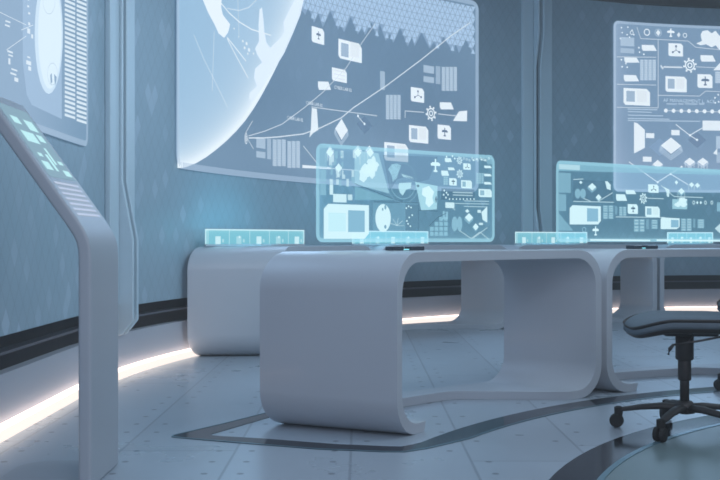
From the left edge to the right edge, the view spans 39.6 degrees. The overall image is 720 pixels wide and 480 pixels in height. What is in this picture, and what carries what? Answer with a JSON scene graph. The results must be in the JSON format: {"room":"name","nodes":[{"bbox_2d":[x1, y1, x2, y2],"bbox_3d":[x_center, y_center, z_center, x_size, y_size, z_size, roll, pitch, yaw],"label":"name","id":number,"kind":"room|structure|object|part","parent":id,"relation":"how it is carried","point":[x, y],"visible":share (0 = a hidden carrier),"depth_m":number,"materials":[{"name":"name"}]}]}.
{"room":"control room","nodes":[
{"label":"control room","id":0,"kind":"room"},
{"bbox_2d":[0,0,719,336],"bbox_3d":[4.345,-1.252,7.769,13.288,3.295,7.462,0,0,-8],"label":"wall","id":1,"kind":"structure","parent":0,"point":[174,206],"depth_m":8.11,"materials":[{"name":"blue paint"}]},
{"bbox_2d":[0,0,86,145],"bbox_3d":[-1.449,-1.437,4.651,0.018,1.886,1.335,0,0,0],"label":"wall display","id":2,"kind":"object","parent":1,"relation":"attached to","point":[43,43],"visible":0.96,"depth_m":4.65,"materials":[{"name":"glass"}]},
{"bbox_2d":[105,0,138,335],"bbox_3d":[-1.358,-1.022,5.815,0.115,3.155,0.390,0,0,8],"label":"pilaster","id":3,"kind":"object","parent":1,"relation":"attached to","point":[119,14],"visible":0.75,"depth_m":5.77,"materials":[{"name":"metal"}]},
{"bbox_2d":[176,0,477,191],"bbox_3d":[-0.162,-1.447,8.503,0.368,1.933,4.218,0,0,35],"label":"wall display","id":4,"kind":"object","parent":1,"relation":"attached to","point":[261,84],"visible":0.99,"depth_m":8.62,"materials":[{"name":"glass"}]},
{"bbox_2d":[0,275,719,369],"bbox_3d":[4.346,0.487,7.771,13.287,0.185,7.458,0,0,-8],"label":"trim","id":5,"kind":"structure","parent":1,"relation":"attached to","point":[16,357],"depth_m":6.50,"materials":[{"name":"black metal"}]},
{"bbox_2d":[521,0,551,231],"bbox_3d":[1.877,-1.022,10.490,0.390,3.155,0.115,0,0,-28],"label":"pilaster","id":6,"kind":"object","parent":1,"relation":"attached to","point":[536,15],"visible":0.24,"depth_m":10.49,"materials":[{"name":"metal"}]},
{"bbox_2d":[593,0,719,8],"bbox_3d":[4.350,-2.670,7.650,12.793,0.140,7.198,0,0,-8],"label":"trim","id":7,"kind":"structure","parent":1,"relation":"attached to","point":[715,4],"depth_m":11.10,"materials":[{"name":"grey metal"}]},
{"bbox_2d":[613,21,719,192],"bbox_3d":[3.646,-1.465,11.128,1.792,1.869,0.073,0,0,-11],"label":"wall display","id":8,"kind":"object","parent":1,"relation":"attached to","point":[666,77],"visible":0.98,"depth_m":11.11,"materials":[{"name":"blue glass"}]},
{"bbox_2d":[0,311,719,479],"bbox_3d":[4.765,0.850,4.450,13.670,0.100,14.500,0,0,0],"label":"floor","id":9,"kind":"structure","parent":0,"point":[158,403],"depth_m":4.27,"materials":[{"name":"grey tile"}]},
{"bbox_2d":[0,97,117,479],"bbox_3d":[-1.048,0.160,3.380,0.374,1.281,0.380,0,0,0],"label":"console","id":10,"kind":"object","parent":9,"relation":"on","point":[96,242],"visible":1,"depth_m":3.31},
{"bbox_3d":[-1.091,-0.329,3.385,0.175,0.244,0.303,0,0,0],"label":"display glass","id":11,"kind":"part","parent":10,"relation":"part of","materials":[{"name":"teal glass"}]},
{"bbox_3d":[-1.029,0.793,3.377,0.322,0.014,0.375,0,0,0],"label":"plate","id":12,"kind":"part","parent":10,"relation":"part of","materials":[{"name":"grey metal"}]},
{"bbox_2d":[187,245,370,354],"bbox_3d":[-0.543,0.422,7.464,0.592,0.755,1.845,0,0,27],"label":"desk","id":13,"kind":"object","parent":9,"relation":"on","point":[223,282],"visible":0.51,"depth_m":6.79,"materials":[{"name":"white plastic"}]},
{"bbox_2d":[204,229,304,245],"bbox_3d":[-0.747,-0.016,7.240,0.024,0.121,0.950,0,0,43],"label":"panel","id":14,"kind":"object","parent":13,"relation":"on","point":[213,237],"visible":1,"depth_m":7.21,"materials":[{"name":"teal glass"}]},
{"bbox_3d":[-0.747,0.038,7.240,0.024,0.014,0.951,0,0,43],"label":"projector rail","id":15,"kind":"part","parent":14,"relation":"part of","materials":[{"name":"teal glass"}]},
{"bbox_2d":[0,306,717,442],"bbox_3d":[4.350,0.770,7.643,12.765,0.052,7.183,0,0,-8],"label":"light strip","id":16,"kind":"object","parent":9,"relation":"on","point":[9,428],"visible":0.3,"depth_m":5.12,"materials":[{"name":"white plastic"}]},
{"bbox_2d":[0,289,719,423],"bbox_3d":[4.344,0.675,7.768,13.288,0.250,7.463,0,0,-8],"label":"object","id":17,"kind":"structure","parent":9,"relation":"on","point":[25,385],"depth_m":6.00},
{"bbox_2d":[342,245,506,329],"bbox_3d":[0.519,0.422,8.762,1.702,0.755,0.564,0,0,-36],"label":"desk","id":18,"kind":"object","parent":9,"relation":"on","point":[482,282],"visible":0.49,"depth_m":9.14,"materials":[{"name":"white plastic"}]},
{"bbox_2d":[351,231,428,245],"bbox_3d":[0.265,-0.016,8.425,0.909,0.121,0.024,0,0,-44],"label":"panel","id":19,"kind":"object","parent":18,"relation":"on","point":[372,234],"visible":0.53,"depth_m":8.45,"materials":[{"name":"teal glass"}]},
{"bbox_3d":[0.265,0.038,8.425,0.909,0.014,0.024,0,0,-44],"label":"projector rail","id":20,"kind":"part","parent":19,"relation":"part of","materials":[{"name":"teal glass"}]},
{"bbox_2d":[260,249,601,433],"bbox_3d":[0.387,0.425,4.702,0.644,0.750,1.796,0,0,44],"label":"desk","id":21,"kind":"object","parent":9,"relation":"on","point":[331,321],"visible":1,"depth_m":4.20,"materials":[{"name":"white plastic"}]},
{"bbox_2d":[316,144,494,250],"bbox_3d":[0.246,-0.192,4.790,1.104,0.483,0.061,0,0,-37],"label":"monitor","id":22,"kind":"object","parent":21,"relation":"on","point":[342,222],"visible":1,"depth_m":4.67,"materials":[{"name":"clear glass"}]},
{"bbox_2d":[171,391,718,451],"bbox_3d":[2.253,0.803,5.348,6.516,0.014,1.877,0,0,-16],"label":"trim","id":23,"kind":"structure","parent":9,"relation":"on","point":[709,391],"depth_m":4.07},
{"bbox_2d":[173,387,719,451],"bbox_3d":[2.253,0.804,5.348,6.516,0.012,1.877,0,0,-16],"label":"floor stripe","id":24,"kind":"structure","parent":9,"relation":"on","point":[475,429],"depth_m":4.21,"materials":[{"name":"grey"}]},
{"bbox_2d":[501,244,656,322],"bbox_3d":[1.926,0.422,9.587,1.835,0.755,0.623,0,0,-22],"label":"desk","id":25,"kind":"object","parent":9,"relation":"on","point":[638,276],"visible":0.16,"depth_m":9.77,"materials":[{"name":"white plastic"}]},
{"bbox_2d":[514,232,587,244],"bbox_3d":[1.808,-0.016,9.434,0.827,0.121,0.024,0,0,-25],"label":"panel","id":26,"kind":"object","parent":25,"relation":"on","point":[521,238],"visible":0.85,"depth_m":9.40,"materials":[{"name":"teal glass"}]},
{"bbox_3d":[1.808,0.038,9.434,0.827,0.014,0.024,0,0,-25],"label":"projector rail","id":27,"kind":"part","parent":26,"relation":"part of","materials":[{"name":"teal glass"}]},
{"bbox_2d":[538,248,719,391],"bbox_3d":[1.794,0.425,5.686,1.893,0.750,0.570,0,0,-22],"label":"desk","id":28,"kind":"object","parent":9,"relation":"on","point":[607,260],"visible":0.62,"depth_m":5.27,"materials":[{"name":"white plastic"}]},
{"bbox_2d":[556,160,719,248],"bbox_3d":[1.615,-0.184,5.586,1.420,0.468,0.060,0,0,-33],"label":"monitor","id":29,"kind":"object","parent":28,"relation":"on","point":[579,214],"visible":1,"depth_m":5.46,"materials":[{"name":"clear glass"}]},
{"bbox_2d":[549,415,719,479],"bbox_3d":[3.200,0.804,2.486,5.540,0.012,5.169,0,0,0],"label":"trim","id":30,"kind":"structure","parent":9,"relation":"on","point":[591,464],"depth_m":3.79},
{"bbox_2d":[597,423,719,479],"bbox_3d":[3.200,0.803,2.476,5.244,0.014,4.893,0,0,0],"label":"trim","id":31,"kind":"structure","parent":9,"relation":"on","point":[617,463],"depth_m":3.77,"materials":[{"name":"grey metal"}]},
{"bbox_2d":[605,426,719,479],"bbox_3d":[3.200,0.802,2.300,5.200,0.006,5.197,0,0,0],"label":"floor panel","id":32,"kind":"object","parent":9,"relation":"on","point":[695,455],"depth_m":3.62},
{"bbox_2d":[609,310,719,441],"bbox_3d":[1.371,0.289,4.191,0.626,1.018,0.572,0,0,6],"label":"swivel chair","id":33,"kind":"object","parent":9,"relation":"on","point":[684,325],"visible":1,"depth_m":4.09,"materials":[{"name":"black plastic"}]},
{"bbox_3d":[1.215,0.707,4.223,0.258,0.050,0.052,0,0,19],"label":"leg","id":34,"kind":"part","parent":33,"relation":"part of","materials":[{"name":"black plastic"}]},
{"bbox_3d":[1.358,0.707,4.323,0.052,0.050,0.258,0,0,1],"label":"leg","id":35,"kind":"part","parent":33,"relation":"part of","materials":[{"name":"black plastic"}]},
{"bbox_3d":[1.369,0.350,4.173,0.500,0.084,0.470,0,0,6],"label":"seat","id":36,"kind":"part","parent":33,"relation":"part of","materials":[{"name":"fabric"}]},
{"bbox_3d":[1.266,0.707,4.056,0.052,0.050,0.258,0,0,37],"label":"leg","id":37,"kind":"part","parent":33,"relation":"part of","materials":[{"name":"black plastic"}]},
{"bbox_3d":[1.438,0.707,4.052,0.052,0.050,0.258,0,0,-34],"label":"leg","id":38,"kind":"part","parent":33,"relation":"part of","materials":[{"name":"black plastic"}]},
{"bbox_3d":[1.497,0.707,4.218,0.258,0.050,0.052,0,0,-17],"label":"leg","id":39,"kind":"part","parent":33,"relation":"part of","materials":[{"name":"black plastic"}]},
{"bbox_2d":[644,244,719,310],"bbox_3d":[3.615,0.422,9.908,1.769,0.755,0.716,0,0,0],"label":"desk","id":40,"kind":"object","parent":9,"relation":"on","point":[660,260],"visible":0.07,"depth_m":9.65,"materials":[{"name":"white plastic"}]},
{"bbox_2d":[667,232,712,244],"bbox_3d":[3.244,-0.016,9.830,0.464,0.121,0.024,0,0,-4],"label":"panel","id":41,"kind":"object","parent":40,"relation":"on","point":[670,235],"visible":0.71,"depth_m":9.83,"materials":[{"name":"teal glass"}]},
{"bbox_3d":[3.244,0.038,9.830,0.464,0.014,0.024,0,0,-4],"label":"projector rail","id":42,"kind":"part","parent":41,"relation":"part of","materials":[{"name":"teal glass"}]},
{"bbox_2d":[713,300,719,389],"bbox_3d":[2.210,0.289,5.308,0.594,1.018,0.586,0,0,-28],"label":"swivel chair","id":43,"kind":"object","parent":9,"relation":"on","point":[716,384],"visible":1,"depth_m":5.30,"materials":[{"name":"black plastic"}]}
]}

